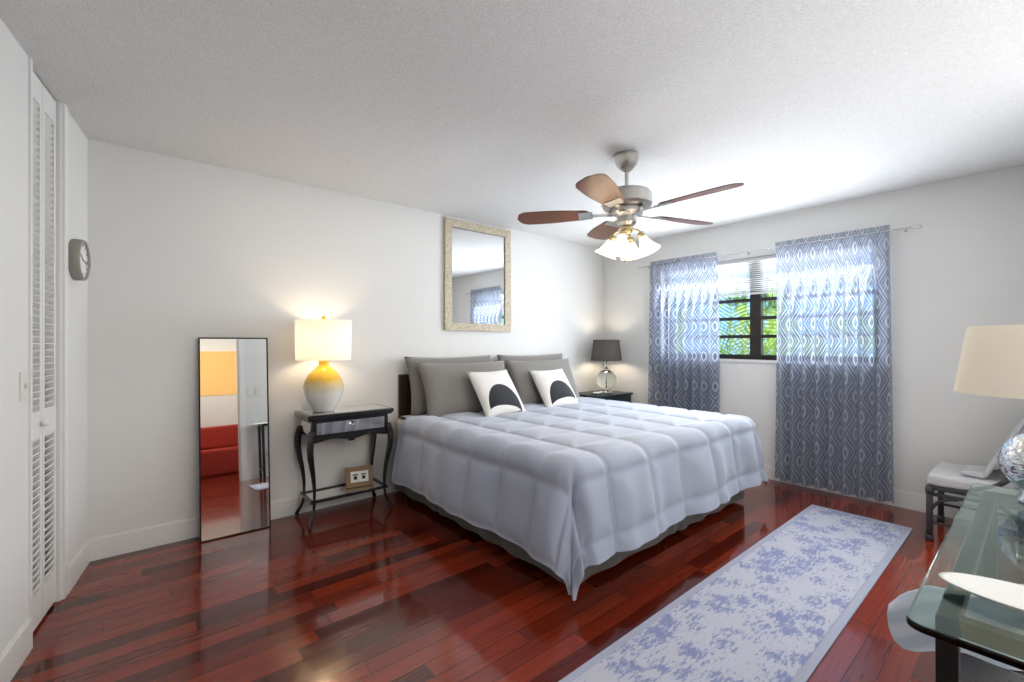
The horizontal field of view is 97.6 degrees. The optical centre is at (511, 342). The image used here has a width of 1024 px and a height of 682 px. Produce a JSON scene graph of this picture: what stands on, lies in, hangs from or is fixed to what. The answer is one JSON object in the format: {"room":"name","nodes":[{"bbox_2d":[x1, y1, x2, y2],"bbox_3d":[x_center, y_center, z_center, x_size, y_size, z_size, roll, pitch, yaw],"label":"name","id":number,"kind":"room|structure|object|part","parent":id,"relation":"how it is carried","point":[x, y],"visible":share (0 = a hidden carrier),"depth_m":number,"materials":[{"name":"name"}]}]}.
{"room":"bedroom","nodes":[
{"label":"bedroom","id":0,"kind":"room"},
{"bbox_2d":[0,19,86,654],"bbox_3d":[-1.614,0.041,0.518,0.750,2.440,4.400,0,0,-32],"label":"wall","id":1,"kind":"structure","parent":0,"point":[13,333],"depth_m":1.77,"materials":[{"name":"white paint"}]},
{"bbox_2d":[19,371,28,400],"bbox_3d":[-1.958,0.174,1.805,0.016,0.115,0.070,0,0,-32],"label":"switch plate","id":2,"kind":"object","parent":1,"relation":"attached to","point":[23,385],"visible":1,"depth_m":1.79,"materials":[{"name":"white plastic"}]},
{"bbox_2d":[33,72,55,630],"bbox_3d":[-2.121,0.039,2.023,0.060,2.415,0.363,0,0,-32],"label":"closet door","id":3,"kind":"structure","parent":1,"relation":"in","point":[44,350],"depth_m":2.05,"materials":[{"name":"white wood"}]},
{"bbox_3d":[-2.097,0.361,2.013,0.030,0.028,0.028,0,0,-32],"label":"knob","id":4,"kind":"part","parent":3,"relation":"part of","materials":[{"name":"white"}]},
{"bbox_2d":[0,539,89,681],"bbox_3d":[-1.315,1.197,0.761,0.014,0.128,4.300,0,0,-32],"label":"baseboard","id":5,"kind":"structure","parent":1,"relation":"attached to","point":[16,652],"depth_m":1.79,"materials":[{"name":"white"}]},
{"bbox_2d":[28,57,67,618],"bbox_3d":[-2.163,0.041,2.018,0.132,2.440,0.470,0,0,-32],"label":"trim","id":6,"kind":"structure","parent":1,"relation":"attached to","point":[61,351],"depth_m":2.19,"materials":[{"name":"white wood"}]},
{"bbox_2d":[68,239,90,280],"bbox_3d":[-2.293,-0.439,2.376,0.046,0.216,0.216,0,0,-32],"label":"clock","id":7,"kind":"object","parent":1,"relation":"attached to","point":[79,263],"visible":1,"depth_m":2.33,"materials":[{"name":"grey"}]},
{"bbox_2d":[87,139,603,538],"bbox_3d":[-0.814,0.041,4.066,5.609,2.440,0.150,0,0,-40],"label":"wall","id":8,"kind":"structure","parent":0,"point":[185,254],"depth_m":3.15,"materials":[{"name":"white paint"}]},
{"bbox_2d":[89,477,396,561],"bbox_3d":[-0.761,1.197,4.004,5.009,0.128,0.014,0,0,-40],"label":"baseboard","id":9,"kind":"structure","parent":8,"relation":"attached to","point":[110,545],"depth_m":2.82,"materials":[{"name":"white"}]},
{"bbox_2d":[443,217,510,331],"bbox_3d":[-0.319,-0.631,4.366,0.792,1.041,0.026,0,0,-40],"label":"wall mirror","id":10,"kind":"object","parent":8,"relation":"attached to","point":[477,277],"visible":0.98,"depth_m":4.35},
{"bbox_3d":[-0.323,-0.631,4.371,0.634,0.891,0.010,0,0,-40],"label":"glass","id":11,"kind":"part","parent":10,"relation":"part of","materials":[{"name":"white"}]},
{"bbox_2d":[10,479,953,681],"bbox_3d":[0.941,1.291,1.523,6.209,0.060,6.600,0,0,-40],"label":"floor","id":12,"kind":"structure","parent":0,"point":[405,588],"depth_m":2.17,"materials":[{"name":"brown wood"}]},
{"bbox_2d":[198,337,270,542],"bbox_3d":[-1.846,0.614,2.992,0.402,1.297,0.136,0,0,-40],"label":"floor mirror","id":13,"kind":"object","parent":12,"relation":"on","point":[234,472],"visible":0.98,"depth_m":2.98,"materials":[{"name":"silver metal"}]},
{"bbox_2d":[294,403,393,527],"bbox_3d":[-1.245,0.877,3.345,0.626,0.765,0.354,0,0,-40],"label":"nightstand","id":14,"kind":"object","parent":12,"relation":"on","point":[350,423],"visible":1,"depth_m":3.27,"materials":[{"name":"black paint"}]},
{"bbox_2d":[295,316,351,411],"bbox_3d":[-1.362,0.149,3.244,0.380,0.689,0.380,0,0,-40],"label":"lamp","id":15,"kind":"object","parent":14,"relation":"on","point":[323,341],"visible":1,"depth_m":3.12,"materials":[{"name":"ceramic"}]},
{"bbox_3d":[-1.362,-0.020,3.244,0.380,0.283,0.380,0,0,-40],"label":"lamp shade","id":16,"kind":"part","parent":15,"relation":"part of","materials":[{"name":"white fabric"}]},
{"bbox_2d":[392,353,768,600],"bbox_3d":[0.466,0.689,3.602,2.331,1.144,2.204,0,0,-40],"label":"bed","id":17,"kind":"object","parent":12,"relation":"on","point":[538,461],"visible":1,"depth_m":2.82,"materials":[{"name":"grey fabric"}]},
{"bbox_2d":[415,360,517,421],"bbox_3d":[-0.373,0.396,3.909,0.926,0.457,0.263,0,0,-40],"label":"pillow","id":18,"kind":"object","parent":17,"relation":"on","point":[441,390],"depth_m":3.73,"materials":[{"name":"grey fabric"}]},
{"bbox_2d":[466,369,527,419],"bbox_3d":[-0.125,0.426,3.817,0.473,0.372,0.293,0,0,-40],"label":"pillow","id":19,"kind":"object","parent":17,"relation":"on","point":[494,393],"depth_m":3.76,"materials":[{"name":"white fabric"}]},
{"bbox_2d":[504,358,582,410],"bbox_3d":[0.338,0.396,4.509,0.926,0.457,0.263,0,0,-40],"label":"pillow","id":20,"kind":"object","parent":17,"relation":"on","point":[523,374],"depth_m":4.29,"materials":[{"name":"grey fabric"}]},
{"bbox_2d":[528,368,580,410],"bbox_3d":[0.411,0.436,4.283,0.450,0.356,0.276,0,0,-40],"label":"pillow","id":21,"kind":"object","parent":17,"relation":"on","point":[548,388],"depth_m":4.22,"materials":[{"name":"white fabric"}]},
{"bbox_2d":[578,390,632,402],"bbox_3d":[1.055,0.905,5.195,0.600,0.713,0.456,0,0,-40],"label":"nightstand","id":22,"kind":"object","parent":12,"relation":"on","point":[619,396],"visible":0.25,"depth_m":5.07,"materials":[{"name":"black wood"}]},
{"bbox_2d":[590,392,612,395],"bbox_3d":[1.008,0.577,5.048,0.220,0.008,0.140,0,0,-40],"label":"book","id":23,"kind":"object","parent":22,"relation":"on","point":[594,393],"depth_m":5.01,"materials":[{"name":"silver"}]},
{"bbox_2d":[591,340,621,392],"bbox_3d":[1.103,0.273,5.246,0.356,0.615,0.356,0,0,-40],"label":"lamp","id":24,"kind":"object","parent":22,"relation":"on","point":[606,351],"visible":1,"depth_m":5.14,"materials":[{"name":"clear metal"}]},
{"bbox_3d":[1.103,0.087,5.246,0.356,0.243,0.356,0,0,-40],"label":"lamp shade","id":25,"kind":"part","parent":24,"relation":"part of","materials":[{"name":"grey fabric"}]},
{"bbox_2d":[559,504,912,681],"bbox_3d":[1.344,1.256,2.263,3.080,0.010,0.590,0,0,-40],"label":"rug","id":26,"kind":"object","parent":12,"relation":"on","point":[783,602],"visible":1,"depth_m":2.08,"materials":[{"name":"fabric"}]},
{"bbox_2d":[887,589,1023,681],"bbox_3d":[1.349,0.975,1.245,0.375,0.567,0.448,0,0,-40],"label":"chair","id":27,"kind":"object","parent":12,"relation":"on","point":[975,667],"visible":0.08,"depth_m":1.23,"materials":[{"name":"grey"}]},
{"bbox_2d":[906,483,1023,681],"bbox_3d":[1.332,0.886,1.091,1.270,0.750,0.385,0,0,-40],"label":"glass table","id":28,"kind":"object","parent":12,"relation":"on","point":[984,536],"visible":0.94,"depth_m":0.94,"materials":[{"name":"clear glass"}]},
{"bbox_2d":[938,572,1023,613],"bbox_3d":[1.008,0.501,0.847,0.130,0.019,0.293,0,0,-40],"label":"platter","id":29,"kind":"object","parent":28,"relation":"on","point":[1008,595],"visible":1,"depth_m":0.91,"materials":[{"name":"white ceramic"}]},
{"bbox_2d":[953,325,1023,502],"bbox_3d":[1.680,0.223,1.415,0.410,0.575,0.410,0,0,-40],"label":"table lamp","id":30,"kind":"object","parent":28,"relation":"on","point":[991,363],"visible":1,"depth_m":1.41,"materials":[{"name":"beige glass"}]},
{"bbox_3d":[1.680,0.056,1.415,0.410,0.220,0.410,0,0,-40],"label":"lamp shade","id":31,"kind":"part","parent":30,"relation":"part of","materials":[{"name":"fabric"}]},
{"bbox_2d":[925,415,1023,541],"bbox_3d":[3.005,0.808,2.838,0.532,0.906,0.513,0,0,-40],"label":"rattan chair","id":32,"kind":"object","parent":12,"relation":"on","point":[952,478],"visible":0.69,"depth_m":2.83,"materials":[{"name":"grey"}]},
{"bbox_2d":[926,461,1019,499],"bbox_3d":[2.966,0.873,2.883,0.500,0.074,0.385,0,0,-40],"label":"cushion","id":33,"kind":"object","parent":32,"relation":"on","point":[948,477],"depth_m":2.81,"materials":[{"name":"grey fabric"}]},
{"bbox_2d":[960,415,1023,479],"bbox_3d":[3.070,0.600,2.792,0.401,0.489,0.359,0,0,-40],"label":"laptop","id":34,"kind":"object","parent":32,"relation":"on","point":[974,472],"depth_m":2.79,"materials":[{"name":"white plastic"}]},
{"bbox_2d":[0,0,1023,247],"bbox_3d":[0.941,-1.219,1.523,6.209,0.080,6.600,0,0,-40],"label":"ceiling","id":35,"kind":"structure","parent":0,"point":[500,112],"depth_m":2.13,"materials":[{"name":"white paint"}]},
{"bbox_2d":[518,150,743,262],"bbox_3d":[0.759,-0.841,2.779,1.332,0.674,1.292,0,0,-40],"label":"fan","id":36,"kind":"object","parent":35,"relation":"hanging from","point":[626,205],"visible":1,"depth_m":2.76,"materials":[{"name":"brown wood"}]},
{"bbox_3d":[0.720,-0.595,2.816,0.395,0.129,0.395,0,0,-40],"label":"glass","id":37,"kind":"part","parent":36,"relation":"part of","materials":[{"name":"white glass"}]},
{"bbox_2d":[604,165,1023,501],"bbox_3d":[2.499,0.041,4.180,0.200,2.440,3.950,0,0,-40],"label":"wall","id":38,"kind":"structure","parent":0,"point":[956,264],"depth_m":3.36,"materials":[{"name":"white paint"}]},
{"bbox_2d":[718,259,776,359],"bbox_3d":[2.379,-0.329,4.360,0.060,0.980,1.920,0,0,-40],"label":"window","id":39,"kind":"structure","parent":38,"relation":"in","point":[756,318],"depth_m":4.35,"materials":[{"name":"brown metal"}]},
{"bbox_2d":[718,255,776,296],"bbox_3d":[2.326,-0.642,4.315,0.036,0.350,1.900,0,0,-40],"label":"window blind","id":40,"kind":"object","parent":39,"relation":"attached to","point":[752,275],"visible":0.23,"depth_m":4.35,"materials":[{"name":"white plastic"}]},
{"bbox_2d":[720,359,775,362],"bbox_3d":[2.317,0.174,4.308,0.112,0.025,1.960,0,0,-40],"label":"window sill","id":41,"kind":"structure","parent":38,"relation":"attached to","point":[744,360],"depth_m":4.29,"materials":[{"name":"white"}]},
{"bbox_2d":[637,224,922,503],"bbox_3d":[2.237,0.161,4.228,0.136,2.130,2.444,0,0,-40],"label":"curtains","id":42,"kind":"object","parent":38,"relation":"attached to","point":[834,414],"visible":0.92,"depth_m":3.80,"materials":[{"name":"blue fabric"}]},
{"bbox_2d":[763,464,962,518],"bbox_3d":[2.375,1.197,4.160,0.014,0.128,3.780,0,0,-40],"label":"baseboard","id":43,"kind":"structure","parent":38,"relation":"attached to","point":[903,499],"depth_m":3.41,"materials":[{"name":"white"}]},
{"label":"outside","id":44,"kind":"structure","parent":0,"visible":0},
{"bbox_2d":[718,261,776,354],"bbox_3d":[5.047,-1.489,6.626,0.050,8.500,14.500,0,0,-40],"label":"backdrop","id":45,"kind":"structure","parent":44,"point":[768,314],"depth_m":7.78,"materials":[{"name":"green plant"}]},
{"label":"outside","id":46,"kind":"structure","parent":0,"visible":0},
{"bbox_2d":[719,270,776,354],"bbox_3d":[3.722,0.262,5.254,1.573,2.451,4.910,0,0,-40],"label":"palm tree","id":47,"kind":"object","parent":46,"point":[741,350],"depth_m":6.04,"materials":[{"name":"green plant"}]}
]}

